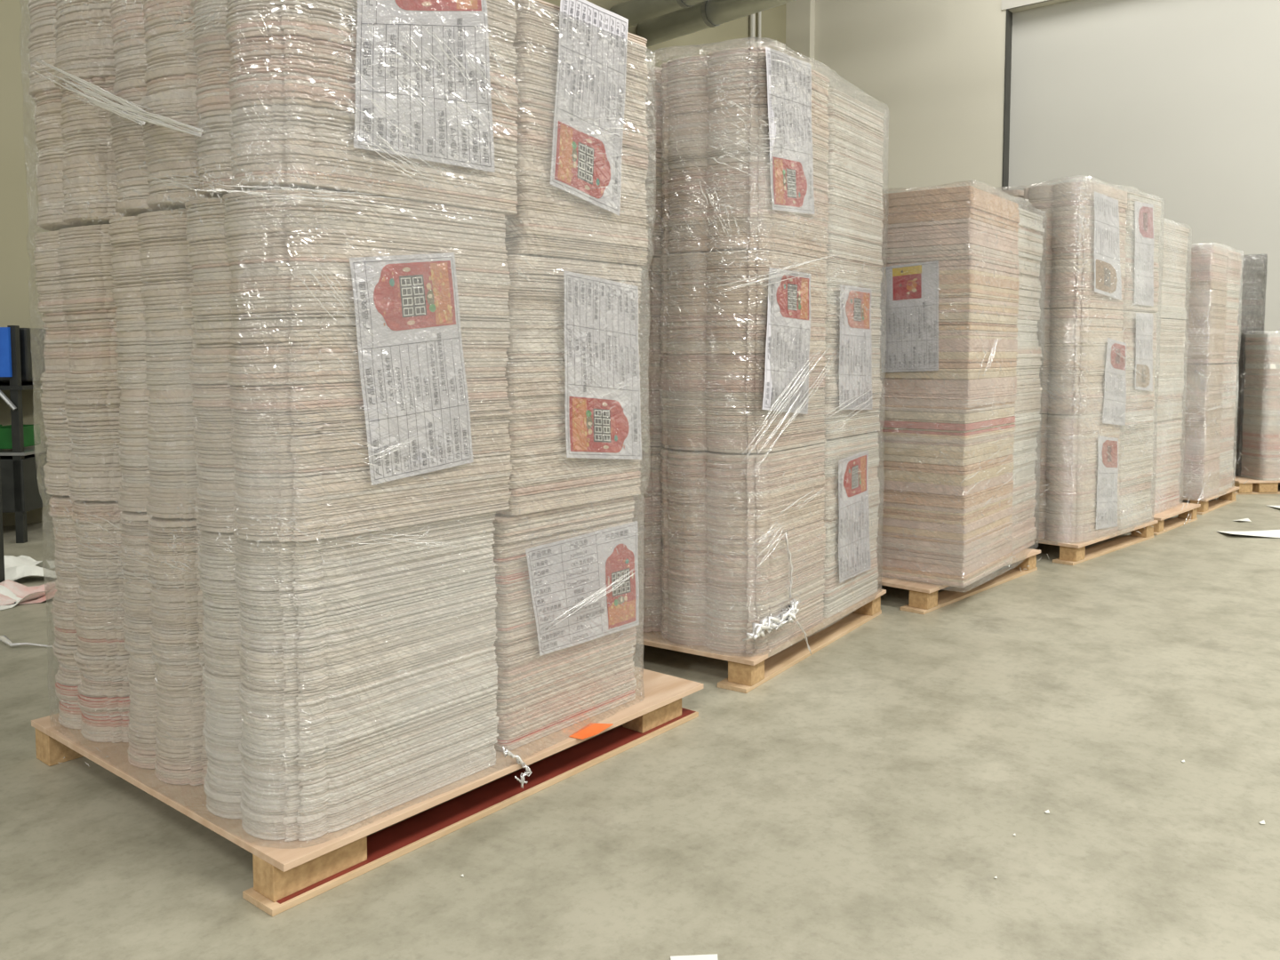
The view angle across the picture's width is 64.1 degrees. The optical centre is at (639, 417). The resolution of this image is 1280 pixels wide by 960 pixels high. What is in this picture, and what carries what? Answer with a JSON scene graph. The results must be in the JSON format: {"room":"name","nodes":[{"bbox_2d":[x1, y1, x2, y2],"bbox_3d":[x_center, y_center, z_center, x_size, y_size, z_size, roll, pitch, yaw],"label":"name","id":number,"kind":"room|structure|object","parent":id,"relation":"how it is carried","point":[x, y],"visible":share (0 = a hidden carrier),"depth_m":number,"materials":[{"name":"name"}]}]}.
{"room":"warehouse","nodes":[
{"label":"warehouse","id":0,"kind":"room"},
{"bbox_2d":[0,0,786,526],"bbox_3d":[-3.617,-2.684,5.810,0.202,6.600,16.500,3,5,40],"label":"wall","id":1,"kind":"structure","parent":0,"point":[16,306],"depth_m":5.85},
{"bbox_2d":[610,0,707,27],"bbox_3d":[1.079,-3.679,8.266,0.236,0.235,3.726,-4,5,-43],"label":"ventilation duct","id":2,"kind":"object","parent":1,"relation":"attached to","point":[636,12],"visible":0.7,"depth_m":9.23,"materials":[{"name":"grey metal"}]},
{"bbox_2d":[636,0,796,47],"bbox_3d":[1.335,-3.640,8.577,0.257,0.257,3.722,-4,5,-43],"label":"ventilation duct","id":3,"kind":"object","parent":1,"relation":"attached to","point":[709,13],"visible":0.87,"depth_m":9.30,"materials":[{"name":"grey metal"}]},
{"bbox_2d":[749,11,761,47],"bbox_3d":[1.283,-2.950,11.427,0.059,6.400,0.189,3,5,40],"label":"conduit","id":4,"kind":"object","parent":1,"relation":"attached to","point":[752,18],"visible":0.02,"depth_m":11.28,"materials":[{"name":"paint"}]},
{"bbox_2d":[0,485,1279,959],"bbox_3d":[3.716,1.174,-1.870,21.810,0.100,19.800,3,5,40],"label":"floor","id":5,"kind":"structure","parent":0,"point":[867,799],"depth_m":2.19,"materials":[{"name":"concrete"}]},
{"bbox_2d":[0,468,5,582],"bbox_3d":[-2.691,0.324,4.258,0.120,0.800,0.120,0,4,0],"label":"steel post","id":6,"kind":"object","parent":5,"relation":"on","point":[2,556],"visible":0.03,"depth_m":4.28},
{"bbox_2d":[0,584,49,610],"bbox_3d":[-2.554,0.708,4.099,0.302,0.050,0.202,2,4,29],"label":"paper","id":7,"kind":"object","parent":5,"relation":"on","point":[4,590],"visible":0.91,"depth_m":4.10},
{"bbox_2d":[0,635,52,647],"bbox_3d":[-2.101,0.761,3.467,0.435,0.026,0.054,1,4,13],"label":"strap","id":8,"kind":"object","parent":5,"relation":"on","point":[4,638],"visible":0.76,"depth_m":3.46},
{"bbox_2d":[0,325,53,543],"bbox_3d":[-3.853,0.068,5.624,1.300,1.132,0.782,0,4,-3],"label":"rack","id":9,"kind":"object","parent":5,"relation":"on","point":[20,480],"visible":0.62,"depth_m":5.33,"materials":[{"name":"black metal"}]},
{"bbox_2d":[0,382,42,390],"bbox_3d":[-3.853,-0.176,5.619,1.300,0.020,0.760,0,4,-3],"label":"shelf","id":10,"kind":"object","parent":9,"relation":"attached to","point":[12,386],"depth_m":5.30,"materials":[{"name":"black metal"}]},
{"bbox_2d":[0,440,47,455],"bbox_3d":[-3.853,0.166,5.641,1.300,0.015,0.760,0,4,-3],"label":"shelf","id":11,"kind":"object","parent":9,"relation":"attached to","point":[28,450],"depth_m":5.43,"materials":[{"name":"grey metal"}]},
{"bbox_2d":[0,579,56,605],"bbox_3d":[-2.481,0.698,4.159,0.405,0.063,0.266,-1,4,-17],"label":"paper","id":12,"kind":"object","parent":5,"relation":"on","point":[20,590],"visible":0.59,"depth_m":4.16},
{"bbox_2d":[4,555,55,568],"bbox_3d":[-2.904,0.664,4.702,0.403,0.060,0.303,-1,4,-12],"label":"paper","id":13,"kind":"object","parent":5,"relation":"on","point":[10,561],"visible":0.52,"depth_m":4.72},
{"bbox_2d":[4,564,56,581],"bbox_3d":[-2.666,0.681,4.481,0.345,0.055,0.224,-2,4,-28],"label":"paper","id":14,"kind":"object","parent":5,"relation":"on","point":[12,573],"visible":0.56,"depth_m":4.50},
{"bbox_2d":[31,666,703,916],"bbox_3d":[-0.666,0.782,2.647,1.120,0.095,1.285,3,5,39],"label":"pallet","id":15,"kind":"object","parent":5,"relation":"on","point":[285,876],"visible":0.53,"depth_m":2.17,"materials":[{"name":"brown wood"}]},
{"bbox_2d":[48,495,130,743],"bbox_3d":[-1.179,0.456,2.606,0.363,0.560,0.541,3,5,39],"label":"paper stack","id":16,"kind":"object","parent":15,"relation":"on","point":[84,632],"visible":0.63,"depth_m":2.36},
{"bbox_2d":[32,224,122,501],"bbox_3d":[-1.187,-0.143,2.592,0.380,0.635,0.562,3,5,39],"label":"paper stack","id":17,"kind":"object","parent":16,"relation":"on","point":[84,362],"visible":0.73,"depth_m":2.33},
{"bbox_2d":[27,0,124,231],"bbox_3d":[-1.169,-0.779,2.545,0.405,0.636,0.579,3,5,39],"label":"paper stack","id":18,"kind":"object","parent":17,"relation":"on","point":[53,92],"visible":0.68,"depth_m":2.28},
{"bbox_2d":[119,510,207,785],"bbox_3d":[-0.892,0.471,2.377,0.367,0.559,0.537,3,5,39],"label":"paper stack","id":19,"kind":"object","parent":15,"relation":"on","point":[189,592],"visible":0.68,"depth_m":2.13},
{"bbox_2d":[108,208,199,519],"bbox_3d":[-0.886,-0.128,2.345,0.373,0.635,0.556,3,5,39],"label":"paper stack","id":20,"kind":"object","parent":19,"relation":"on","point":[150,400],"visible":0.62,"depth_m":2.09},
{"bbox_2d":[109,0,206,216],"bbox_3d":[-0.849,-0.762,2.284,0.387,0.636,0.579,3,5,39],"label":"paper stack","id":21,"kind":"object","parent":20,"relation":"on","point":[156,150],"visible":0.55,"depth_m":2.03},
{"bbox_2d":[19,0,655,847],"bbox_3d":[-0.749,-0.159,2.458,1.308,1.914,1.298,3,5,39],"label":"wrap","id":22,"kind":"object","parent":15,"relation":"on","point":[110,106],"visible":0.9,"depth_m":2.00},
{"bbox_2d":[197,511,499,841],"bbox_3d":[-0.615,0.486,2.139,0.383,0.559,0.536,3,5,39],"label":"paper stack","id":23,"kind":"object","parent":15,"relation":"on","point":[258,665],"visible":0.94,"depth_m":1.96,"materials":[{"name":"paper"}]},
{"bbox_2d":[184,188,511,542],"bbox_3d":[-0.601,-0.112,2.104,0.390,0.635,0.573,3,5,39],"label":"paper stack","id":24,"kind":"object","parent":23,"relation":"on","point":[374,494],"visible":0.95,"depth_m":1.89,"materials":[{"name":"paper"}]},
{"bbox_2d":[190,0,518,215],"bbox_3d":[-0.572,-0.747,2.054,0.337,0.636,0.603,3,5,39],"label":"paper stack","id":25,"kind":"object","parent":24,"relation":"on","point":[282,9],"visible":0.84,"depth_m":1.85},
{"bbox_2d":[353,0,495,172],"bbox_3d":[-0.411,-0.743,1.978,0.006,0.486,0.347,3,5,39],"label":"product label","id":26,"kind":"object","parent":25,"relation":"attached to","point":[463,8],"visible":0.95,"depth_m":1.98,"materials":[{"name":"paper"}]},
{"bbox_2d":[395,0,481,11],"bbox_3d":[-0.400,-0.869,1.982,0.004,0.189,0.244,3,5,39],"label":"picture","id":27,"kind":"object","parent":26,"relation":"attached to","point":[467,5],"depth_m":1.99},
{"bbox_2d":[349,252,473,485],"bbox_3d":[-0.437,-0.103,1.992,0.006,0.450,0.294,3,5,39],"label":"product label","id":28,"kind":"object","parent":24,"relation":"attached to","point":[391,465],"visible":0.98,"depth_m":1.98,"materials":[{"name":"paper"}]},
{"bbox_2d":[373,260,455,330],"bbox_3d":[-0.434,-0.240,1.984,0.004,0.143,0.201,3,5,39],"label":"picture","id":29,"kind":"object","parent":28,"relation":"attached to","point":[429,309],"depth_m":1.98},
{"bbox_2d":[491,496,638,751],"bbox_3d":[-0.292,0.470,2.581,0.377,0.534,0.495,3,5,39],"label":"paper stack","id":30,"kind":"object","parent":15,"relation":"on","point":[547,519],"visible":0.46,"depth_m":2.39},
{"bbox_2d":[496,255,641,515],"bbox_3d":[-0.277,-0.090,2.547,0.376,0.581,0.475,3,5,39],"label":"paper stack","id":31,"kind":"object","parent":30,"relation":"on","point":[554,420],"visible":0.4,"depth_m":2.34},
{"bbox_2d":[504,0,649,266],"bbox_3d":[-0.255,-0.665,2.525,0.373,0.566,0.459,3,5,39],"label":"paper stack","id":32,"kind":"object","parent":31,"relation":"on","point":[637,84],"visible":0.48,"depth_m":2.32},
{"bbox_2d":[550,0,628,215],"bbox_3d":[-0.114,-0.726,2.386,0.006,0.483,0.274,3,5,39],"label":"product label","id":33,"kind":"object","parent":32,"relation":"attached to","point":[584,11],"visible":0.99,"depth_m":2.38,"materials":[{"name":"paper"}]},
{"bbox_2d":[554,120,610,198],"bbox_3d":[-0.131,-0.595,2.372,0.005,0.158,0.192,3,5,39],"label":"picture","id":34,"kind":"object","parent":33,"relation":"attached to","point":[603,176],"depth_m":2.37},
{"bbox_2d":[563,270,641,459],"bbox_3d":[-0.085,-0.116,2.469,0.005,0.460,0.285,3,5,39],"label":"product label","id":35,"kind":"object","parent":31,"relation":"attached to","point":[582,371],"visible":0.98,"depth_m":2.46,"materials":[{"name":"paper"}]},
{"bbox_2d":[569,396,629,452],"bbox_3d":[-0.095,0.017,2.465,0.004,0.145,0.217,3,5,39],"label":"picture","id":36,"kind":"object","parent":35,"relation":"attached to","point":[612,428],"depth_m":2.45},
{"bbox_2d":[525,520,639,655],"bbox_3d":[-0.130,0.408,2.467,0.007,0.271,0.405,3,5,39],"label":"product label","id":37,"kind":"object","parent":30,"relation":"attached to","point":[597,542],"visible":0.96,"depth_m":2.46,"materials":[{"name":"paper"}]},
{"bbox_2d":[605,544,636,629],"bbox_3d":[-0.047,0.419,2.568,0.004,0.210,0.119,3,5,39],"label":"picture","id":38,"kind":"object","parent":37,"relation":"attached to","point":[617,561],"depth_m":2.57},
{"bbox_2d":[568,722,613,739],"bbox_3d":[-0.116,0.746,2.440,0.052,0.001,0.119,2,4,28],"label":"paper scrap","id":39,"kind":"object","parent":15,"relation":"on","point":[590,730],"visible":1,"depth_m":2.44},
{"bbox_2d":[670,953,717,959],"bbox_3d":[0.089,0.891,1.663,0.078,0.003,0.058,0,4,0],"label":"paper","id":40,"kind":"object","parent":5,"relation":"on","point":[695,956],"visible":1,"depth_m":1.68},
{"bbox_2d":[632,588,886,693],"bbox_3d":[0.194,0.712,3.727,1.050,0.095,1.100,2,4,34],"label":"pallet","id":41,"kind":"object","parent":5,"relation":"on","point":[746,673],"visible":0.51,"depth_m":3.24,"materials":[{"name":"brown wood"}]},
{"bbox_2d":[632,445,663,632],"bbox_3d":[0.030,0.375,3.532,0.356,0.600,0.514,2,4,34],"label":"paper stack","id":42,"kind":"object","parent":41,"relation":"on","point":[654,514],"visible":0.17,"depth_m":3.28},
{"bbox_2d":[638,256,663,446],"bbox_3d":[0.030,-0.225,3.490,0.354,0.600,0.515,2,4,34],"label":"paper stack","id":43,"kind":"object","parent":42,"relation":"on","point":[649,271],"visible":0.19,"depth_m":3.24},
{"bbox_2d":[644,66,663,257],"bbox_3d":[0.030,-0.819,3.455,0.354,0.587,0.515,2,4,34],"label":"paper stack","id":44,"kind":"object","parent":43,"relation":"on","point":[657,207],"visible":0.09,"depth_m":3.21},
{"bbox_2d":[659,442,826,654],"bbox_3d":[0.323,0.390,3.306,0.387,0.600,0.514,2,4,34],"label":"paper stack","id":45,"kind":"object","parent":41,"relation":"on","point":[777,567],"visible":0.92,"depth_m":3.12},
{"bbox_2d":[659,249,827,453],"bbox_3d":[0.320,-0.210,3.267,0.386,0.600,0.514,2,4,34],"label":"paper stack","id":46,"kind":"object","parent":45,"relation":"on","point":[812,420],"visible":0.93,"depth_m":3.07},
{"bbox_2d":[659,46,829,259],"bbox_3d":[0.322,-0.804,3.229,0.389,0.586,0.516,2,4,34],"label":"paper stack","id":47,"kind":"object","parent":46,"relation":"on","point":[676,177],"visible":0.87,"depth_m":3.04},
{"bbox_2d":[761,267,811,414],"bbox_3d":[0.450,-0.224,3.104,0.006,0.443,0.331,2,4,34],"label":"product label","id":48,"kind":"object","parent":46,"relation":"attached to","point":[776,375],"visible":0.94,"depth_m":3.10,"materials":[{"name":"paper"}]},
{"bbox_2d":[776,274,809,319],"bbox_3d":[0.469,-0.366,3.122,0.004,0.132,0.234,2,4,34],"label":"picture","id":49,"kind":"object","parent":48,"relation":"attached to","point":[787,303],"depth_m":3.12},
{"bbox_2d":[632,37,888,656],"bbox_3d":[0.227,-0.191,3.424,0.818,1.880,1.451,2,4,34],"label":"wrap","id":50,"kind":"object","parent":41,"relation":"on","point":[770,622],"visible":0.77,"depth_m":3.04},
{"bbox_2d":[765,46,814,214],"bbox_3d":[0.454,-0.851,3.069,0.005,0.475,0.347,3,4,34],"label":"product label","id":51,"kind":"object","parent":50,"relation":"attached to","point":[780,160],"visible":0.98,"depth_m":3.06,"materials":[{"name":"paper"}]},
{"bbox_2d":[772,156,807,207],"bbox_3d":[0.452,-0.704,3.075,0.004,0.147,0.239,2,4,34],"label":"picture","id":52,"kind":"object","parent":51,"relation":"attached to","point":[780,171],"depth_m":3.07},
{"bbox_2d":[821,431,879,618],"bbox_3d":[0.616,0.359,3.739,0.373,0.605,0.506,2,4,34],"label":"paper stack","id":53,"kind":"object","parent":41,"relation":"on","point":[843,589],"visible":0.3,"depth_m":3.55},
{"bbox_2d":[823,263,882,439],"bbox_3d":[0.617,-0.241,3.701,0.377,0.590,0.509,2,4,34],"label":"paper stack","id":54,"kind":"object","parent":53,"relation":"on","point":[831,399],"visible":0.32,"depth_m":3.51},
{"bbox_2d":[824,88,884,271],"bbox_3d":[0.616,-0.820,3.665,0.373,0.566,0.509,2,4,34],"label":"paper stack","id":55,"kind":"object","parent":54,"relation":"on","point":[856,237],"visible":0.39,"depth_m":3.53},
{"bbox_2d":[839,284,871,409],"bbox_3d":[0.754,-0.237,3.559,0.006,0.434,0.308,3,4,34],"label":"product label","id":56,"kind":"object","parent":54,"relation":"attached to","point":[860,340],"visible":0.97,"depth_m":3.55,"materials":[{"name":"paper"}]},
{"bbox_2d":[845,290,870,329],"bbox_3d":[0.760,-0.375,3.557,0.004,0.130,0.227,2,4,34],"label":"picture","id":57,"kind":"object","parent":56,"relation":"attached to","point":[857,306],"depth_m":3.56},
{"bbox_2d":[838,449,871,583],"bbox_3d":[0.757,0.342,3.601,0.005,0.442,0.310,2,4,34],"label":"product label","id":58,"kind":"object","parent":53,"relation":"attached to","point":[846,536],"visible":1,"depth_m":3.59,"materials":[{"name":"paper"}]},
{"bbox_2d":[843,455,866,496],"bbox_3d":[0.760,0.206,3.595,0.004,0.137,0.217,2,4,34],"label":"picture","id":59,"kind":"object","parent":58,"relation":"attached to","point":[852,490],"depth_m":3.59},
{"bbox_2d":[875,548,1040,614],"bbox_3d":[1.094,0.654,4.609,1.000,0.095,1.085,3,5,43],"label":"pallet","id":60,"kind":"object","parent":5,"relation":"on","point":[924,597],"visible":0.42,"depth_m":4.13,"materials":[{"name":"brown wood"}]},
{"bbox_2d":[875,185,1019,587],"bbox_3d":[1.167,-0.135,4.280,0.636,1.521,0.617,3,5,37],"label":"paper stack","id":61,"kind":"object","parent":60,"relation":"on","point":[975,277],"visible":0.55,"depth_m":3.98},
{"bbox_2d":[879,260,938,372],"bbox_3d":[1.040,-0.389,3.969,0.253,0.428,0.005,3,5,37],"label":"product label","id":62,"kind":"object","parent":61,"relation":"attached to","point":[902,276],"visible":1,"depth_m":3.96,"materials":[{"name":"paper"}]},
{"bbox_2d":[892,264,921,300],"bbox_3d":[1.035,-0.522,3.965,0.121,0.132,0.003,3,5,37],"label":"picture","id":63,"kind":"object","parent":62,"relation":"attached to","point":[902,276],"depth_m":3.96},
{"bbox_2d":[877,179,1050,591],"bbox_3d":[1.272,-0.127,4.455,0.721,1.609,1.269,3,5,37],"label":"wrap","id":64,"kind":"object","parent":60,"relation":"on","point":[992,349],"visible":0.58,"depth_m":3.96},
{"bbox_2d":[1011,208,1044,555],"bbox_3d":[1.472,-0.168,4.757,0.653,1.525,0.523,3,5,37],"label":"paper stack","id":65,"kind":"object","parent":60,"relation":"on","point":[1028,253],"visible":0.26,"depth_m":4.60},
{"bbox_2d":[1034,520,1158,565],"bbox_3d":[2.057,0.597,5.479,1.035,0.095,1.000,-4,5,-44],"label":"pallet","id":66,"kind":"object","parent":5,"relation":"on","point":[1072,554],"visible":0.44,"depth_m":5.04,"materials":[{"name":"brown wood"}]},
{"bbox_2d":[988,176,1164,543],"bbox_3d":[2.072,-0.273,5.228,1.274,1.754,0.732,-4,5,-44],"label":"wrap","id":67,"kind":"object","parent":66,"relation":"on","point":[1085,198],"visible":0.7,"depth_m":4.82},
{"bbox_2d":[1033,412,1120,542],"bbox_3d":[2.110,0.272,5.071,0.516,0.604,0.340,-4,5,-44],"label":"paper stack","id":68,"kind":"object","parent":66,"relation":"on","point":[1088,500],"visible":0.68,"depth_m":4.86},
{"bbox_2d":[1036,308,1123,415],"bbox_3d":[2.111,-0.280,5.035,0.513,0.498,0.345,-4,5,-44],"label":"paper stack","id":69,"kind":"object","parent":68,"relation":"on","point":[1092,361],"visible":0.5,"depth_m":4.83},
{"bbox_2d":[1022,181,1127,310],"bbox_3d":[2.108,-0.821,5.000,0.510,0.582,0.341,-4,5,-44],"label":"paper stack","id":70,"kind":"object","parent":69,"relation":"on","point":[1097,300],"visible":0.64,"depth_m":4.79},
{"bbox_2d":[1093,191,1121,300],"bbox_3d":[2.234,-0.813,4.875,0.367,0.491,0.007,-4,5,-44],"label":"product label","id":71,"kind":"object","parent":70,"relation":"attached to","point":[1105,250],"visible":1,"depth_m":4.86,"materials":[{"name":"paper"}]},
{"bbox_2d":[1096,258,1117,293],"bbox_3d":[2.223,-0.672,4.872,0.259,0.154,0.004,-4,5,-44],"label":"picture","id":72,"kind":"object","parent":71,"relation":"attached to","point":[1111,279],"depth_m":4.86},
{"bbox_2d":[1095,195,1119,261],"bbox_3d":[2.225,-0.897,4.860,0.309,0.280,0.004,-4,5,-44],"label":"print","id":73,"kind":"object","parent":71,"relation":"on","point":[1105,250],"depth_m":4.85,"materials":[{"name":"black"}]},
{"bbox_2d":[1102,337,1126,425],"bbox_3d":[2.329,-0.172,5.010,0.290,0.438,0.006,-4,5,-44],"label":"product label","id":74,"kind":"object","parent":69,"relation":"attached to","point":[1109,410],"visible":0.98,"depth_m":5.01,"materials":[{"name":"paper"}]},
{"bbox_2d":[1104,371,1125,422],"bbox_3d":[2.331,-0.100,5.015,0.258,0.256,0.004,-4,5,-44],"label":"print","id":75,"kind":"object","parent":74,"relation":"attached to","point":[1109,410],"depth_m":5.01,"materials":[{"name":"black"}]},
{"bbox_2d":[1110,343,1125,370],"bbox_3d":[2.345,-0.298,5.016,0.194,0.137,0.004,-4,5,-44],"label":"picture","id":76,"kind":"object","parent":74,"relation":"on","point":[1115,356],"depth_m":5.02},
{"bbox_2d":[1096,435,1118,529],"bbox_3d":[2.293,0.314,5.006,0.265,0.470,0.006,-4,5,-44],"label":"product label","id":77,"kind":"object","parent":68,"relation":"attached to","point":[1107,465],"visible":0.97,"depth_m":5.00,"materials":[{"name":"paper"}]},
{"bbox_2d":[1096,472,1117,525],"bbox_3d":[2.291,0.395,5.009,0.243,0.270,0.004,-4,5,-44],"label":"print","id":78,"kind":"object","parent":77,"relation":"attached to","point":[1105,520],"depth_m":5.01,"materials":[{"name":"black"}]},
{"bbox_2d":[1101,440,1117,467],"bbox_3d":[2.299,0.179,5.001,0.195,0.147,0.004,-4,5,-44],"label":"picture","id":79,"kind":"object","parent":77,"relation":"on","point":[1108,460],"depth_m":5.00},
{"bbox_2d":[1117,407,1153,529],"bbox_3d":[2.464,0.250,5.413,0.464,0.605,0.342,-4,5,-44],"label":"paper stack","id":80,"kind":"object","parent":66,"relation":"on","point":[1132,452],"visible":0.34,"depth_m":5.28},
{"bbox_2d":[1121,311,1157,409],"bbox_3d":[2.463,-0.302,5.380,0.468,0.498,0.346,-4,5,-44],"label":"paper stack","id":81,"kind":"object","parent":80,"relation":"on","point":[1129,338],"visible":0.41,"depth_m":5.19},
{"bbox_2d":[1122,192,1161,312],"bbox_3d":[2.464,-0.844,5.345,0.462,0.582,0.345,-4,5,-44],"label":"paper stack","id":82,"kind":"object","parent":81,"relation":"on","point":[1130,244],"visible":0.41,"depth_m":5.13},
{"bbox_2d":[1134,200,1153,306],"bbox_3d":[2.566,-0.831,5.197,0.298,0.521,0.005,-4,5,-44],"label":"product label","id":83,"kind":"object","parent":82,"relation":"attached to","point":[1143,241],"visible":1,"depth_m":5.19,"materials":[{"name":"paper"}]},
{"bbox_2d":[1135,241,1152,302],"bbox_3d":[2.568,-0.741,5.205,0.263,0.295,0.004,-4,5,-44],"label":"print","id":84,"kind":"object","parent":83,"relation":"attached to","point":[1142,249],"depth_m":5.20,"materials":[{"name":"black"}]},
{"bbox_2d":[1138,206,1153,238],"bbox_3d":[2.569,-0.995,5.188,0.205,0.157,0.004,-4,5,-44],"label":"picture","id":85,"kind":"object","parent":83,"relation":"on","point":[1144,216],"depth_m":5.19},
{"bbox_2d":[1135,312,1152,391],"bbox_3d":[2.596,-0.335,5.259,0.267,0.403,0.006,-4,5,-44],"label":"product label","id":86,"kind":"object","parent":81,"relation":"attached to","point":[1147,384],"visible":0.98,"depth_m":5.26,"materials":[{"name":"paper"}]},
{"bbox_2d":[1136,364,1150,387],"bbox_3d":[2.589,-0.215,5.259,0.194,0.124,0.004,-4,5,-44],"label":"picture","id":87,"kind":"object","parent":86,"relation":"attached to","point":[1145,381],"depth_m":5.26},
{"bbox_2d":[1136,316,1152,360],"bbox_3d":[2.594,-0.406,5.251,0.234,0.226,0.004,-4,5,-44],"label":"print","id":88,"kind":"object","parent":86,"relation":"on","point":[1137,316],"depth_m":5.24},
{"bbox_3d":[1.866,0.257,5.309,0.434,0.604,0.338,-4,5,-44],"label":"paper stack","id":89,"kind":"object","parent":66,"relation":"on","visible":0},
{"bbox_3d":[1.862,-0.295,5.275,0.431,0.499,0.331,-4,5,-44],"label":"paper stack","id":90,"kind":"object","parent":89,"relation":"on","visible":0},
{"bbox_2d":[987,189,1023,208],"bbox_3d":[1.863,-0.837,5.238,0.430,0.583,0.334,-4,5,-44],"label":"paper stack","id":91,"kind":"object","parent":90,"relation":"on","point":[1020,196],"visible":0.03,"depth_m":4.99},
{"bbox_2d":[1151,502,1200,535],"bbox_3d":[2.730,0.555,6.129,0.950,0.095,0.725,4,5,44],"label":"pallet","id":92,"kind":"object","parent":5,"relation":"on","point":[1161,527],"visible":0.32,"depth_m":5.85,"materials":[{"name":"brown wood"}]},
{"bbox_2d":[1149,418,1182,512],"bbox_3d":[2.777,0.259,6.040,0.615,0.505,0.637,4,5,44],"label":"paper stack","id":93,"kind":"object","parent":92,"relation":"on","point":[1164,460],"visible":0.29,"depth_m":5.85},
{"bbox_2d":[1152,318,1185,422],"bbox_3d":[2.779,-0.284,6.001,0.611,0.576,0.637,4,5,44],"label":"paper stack","id":94,"kind":"object","parent":93,"relation":"on","point":[1170,329],"visible":0.23,"depth_m":5.81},
{"bbox_2d":[1155,221,1189,319],"bbox_3d":[2.778,-0.838,5.967,0.617,0.526,0.633,4,5,44],"label":"paper stack","id":95,"kind":"object","parent":94,"relation":"on","point":[1167,275],"visible":0.27,"depth_m":5.78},
{"bbox_2d":[1151,217,1191,515],"bbox_3d":[2.779,-0.300,6.002,0.663,1.653,0.683,4,5,44],"label":"wrap","id":96,"kind":"object","parent":92,"relation":"on","point":[1162,218],"visible":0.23,"depth_m":5.82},
{"bbox_2d":[1179,486,1239,514],"bbox_3d":[3.380,0.507,6.859,0.950,0.095,0.815,3,5,43],"label":"pallet","id":97,"kind":"object","parent":5,"relation":"on","point":[1206,506],"visible":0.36,"depth_m":6.54,"materials":[{"name":"brown wood"}]},
{"bbox_2d":[1178,364,1223,498],"bbox_3d":[3.396,0.068,6.551,0.513,0.819,0.372,3,5,43],"label":"paper stack","id":98,"kind":"object","parent":97,"relation":"on","point":[1214,388],"visible":0.48,"depth_m":6.31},
{"bbox_2d":[1183,245,1228,363],"bbox_3d":[3.400,-0.707,6.496,0.513,0.715,0.374,3,5,43],"label":"paper stack","id":99,"kind":"object","parent":98,"relation":"on","point":[1219,291],"visible":0.41,"depth_m":6.26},
{"bbox_2d":[1184,363,1237,491],"bbox_3d":[3.650,0.050,6.831,0.515,0.820,0.378,3,5,43],"label":"paper stack","id":100,"kind":"object","parent":97,"relation":"on","point":[1225,452],"visible":0.27,"depth_m":6.65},
{"bbox_2d":[1223,249,1241,362],"bbox_3d":[3.652,-0.726,6.782,0.518,0.716,0.377,3,5,43],"label":"paper stack","id":101,"kind":"object","parent":100,"relation":"on","point":[1231,331],"visible":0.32,"depth_m":6.61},
{"bbox_2d":[1178,243,1248,525],"bbox_3d":[3.396,-0.248,6.524,0.574,1.679,1.589,3,5,43],"label":"wrap","id":102,"kind":"object","parent":97,"relation":"on","point":[1220,406],"visible":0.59,"depth_m":6.27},
{"bbox_2d":[1219,529,1279,537],"bbox_3d":[3.361,0.627,5.573,0.366,0.021,0.206,0,4,5],"label":"paper","id":103,"kind":"object","parent":5,"relation":"on","point":[1273,533],"visible":1,"depth_m":5.55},
{"bbox_2d":[1232,476,1279,494],"bbox_3d":[4.682,0.454,7.672,1.165,0.095,1.000,0,4,-6],"label":"pallet","id":104,"kind":"object","parent":5,"relation":"on","point":[1252,486],"visible":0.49,"depth_m":7.15,"materials":[{"name":"brown wood"}]},
{"bbox_2d":[1218,254,1267,476],"bbox_3d":[4.321,-0.390,7.630,0.354,1.619,0.554,0,4,-6],"label":"wrap","id":105,"kind":"object","parent":104,"relation":"on","point":[1251,319],"visible":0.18,"depth_m":7.34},
{"bbox_2d":[1238,330,1279,479],"bbox_3d":[4.751,-0.086,7.287,0.851,1.061,0.300,0,4,-6],"label":"wrap","id":106,"kind":"object","parent":104,"relation":"on","point":[1255,331],"visible":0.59,"depth_m":7.15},
{"bbox_2d":[1240,333,1279,479],"bbox_3d":[4.752,-0.083,7.289,0.815,1.025,0.270,0,4,-6],"label":"paper stack","id":107,"kind":"object","parent":104,"relation":"on","point":[1253,383],"visible":1,"depth_m":7.17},
{"bbox_2d":[814,0,1071,193],"bbox_3d":[9.638,-2.674,5.653,20.710,6.600,0.303,3,5,40],"label":"wall","id":108,"kind":"structure","parent":0,"point":[937,67],"depth_m":10.93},
{"bbox_2d":[785,0,815,70],"bbox_3d":[1.853,-3.082,11.911,0.320,6.600,0.100,3,5,40],"label":"trim","id":109,"kind":"structure","parent":108,"relation":"attached to","point":[800,17],"depth_m":11.76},
{"bbox_2d":[1001,8,1012,191],"bbox_3d":[3.756,-1.915,10.541,0.012,4.450,0.146,3,5,40],"label":"trim","id":110,"kind":"structure","parent":108,"relation":"attached to","point":[1009,14],"depth_m":10.44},
{"bbox_2d":[1000,0,1050,10],"bbox_3d":[10.576,-3.818,4.599,18.016,0.120,0.032,3,5,40],"label":"trim","id":111,"kind":"structure","parent":108,"relation":"attached to","point":[1007,4],"depth_m":10.27,"materials":[{"name":"paint"}]},
{"bbox_2d":[1008,0,1279,334],"bbox_3d":[10.698,-1.544,4.855,17.966,4.450,0.055,3,5,40],"label":"door","id":112,"kind":"structure","parent":108,"relation":"in","point":[1177,102],"depth_m":9.57,"materials":[{"name":"paint"}]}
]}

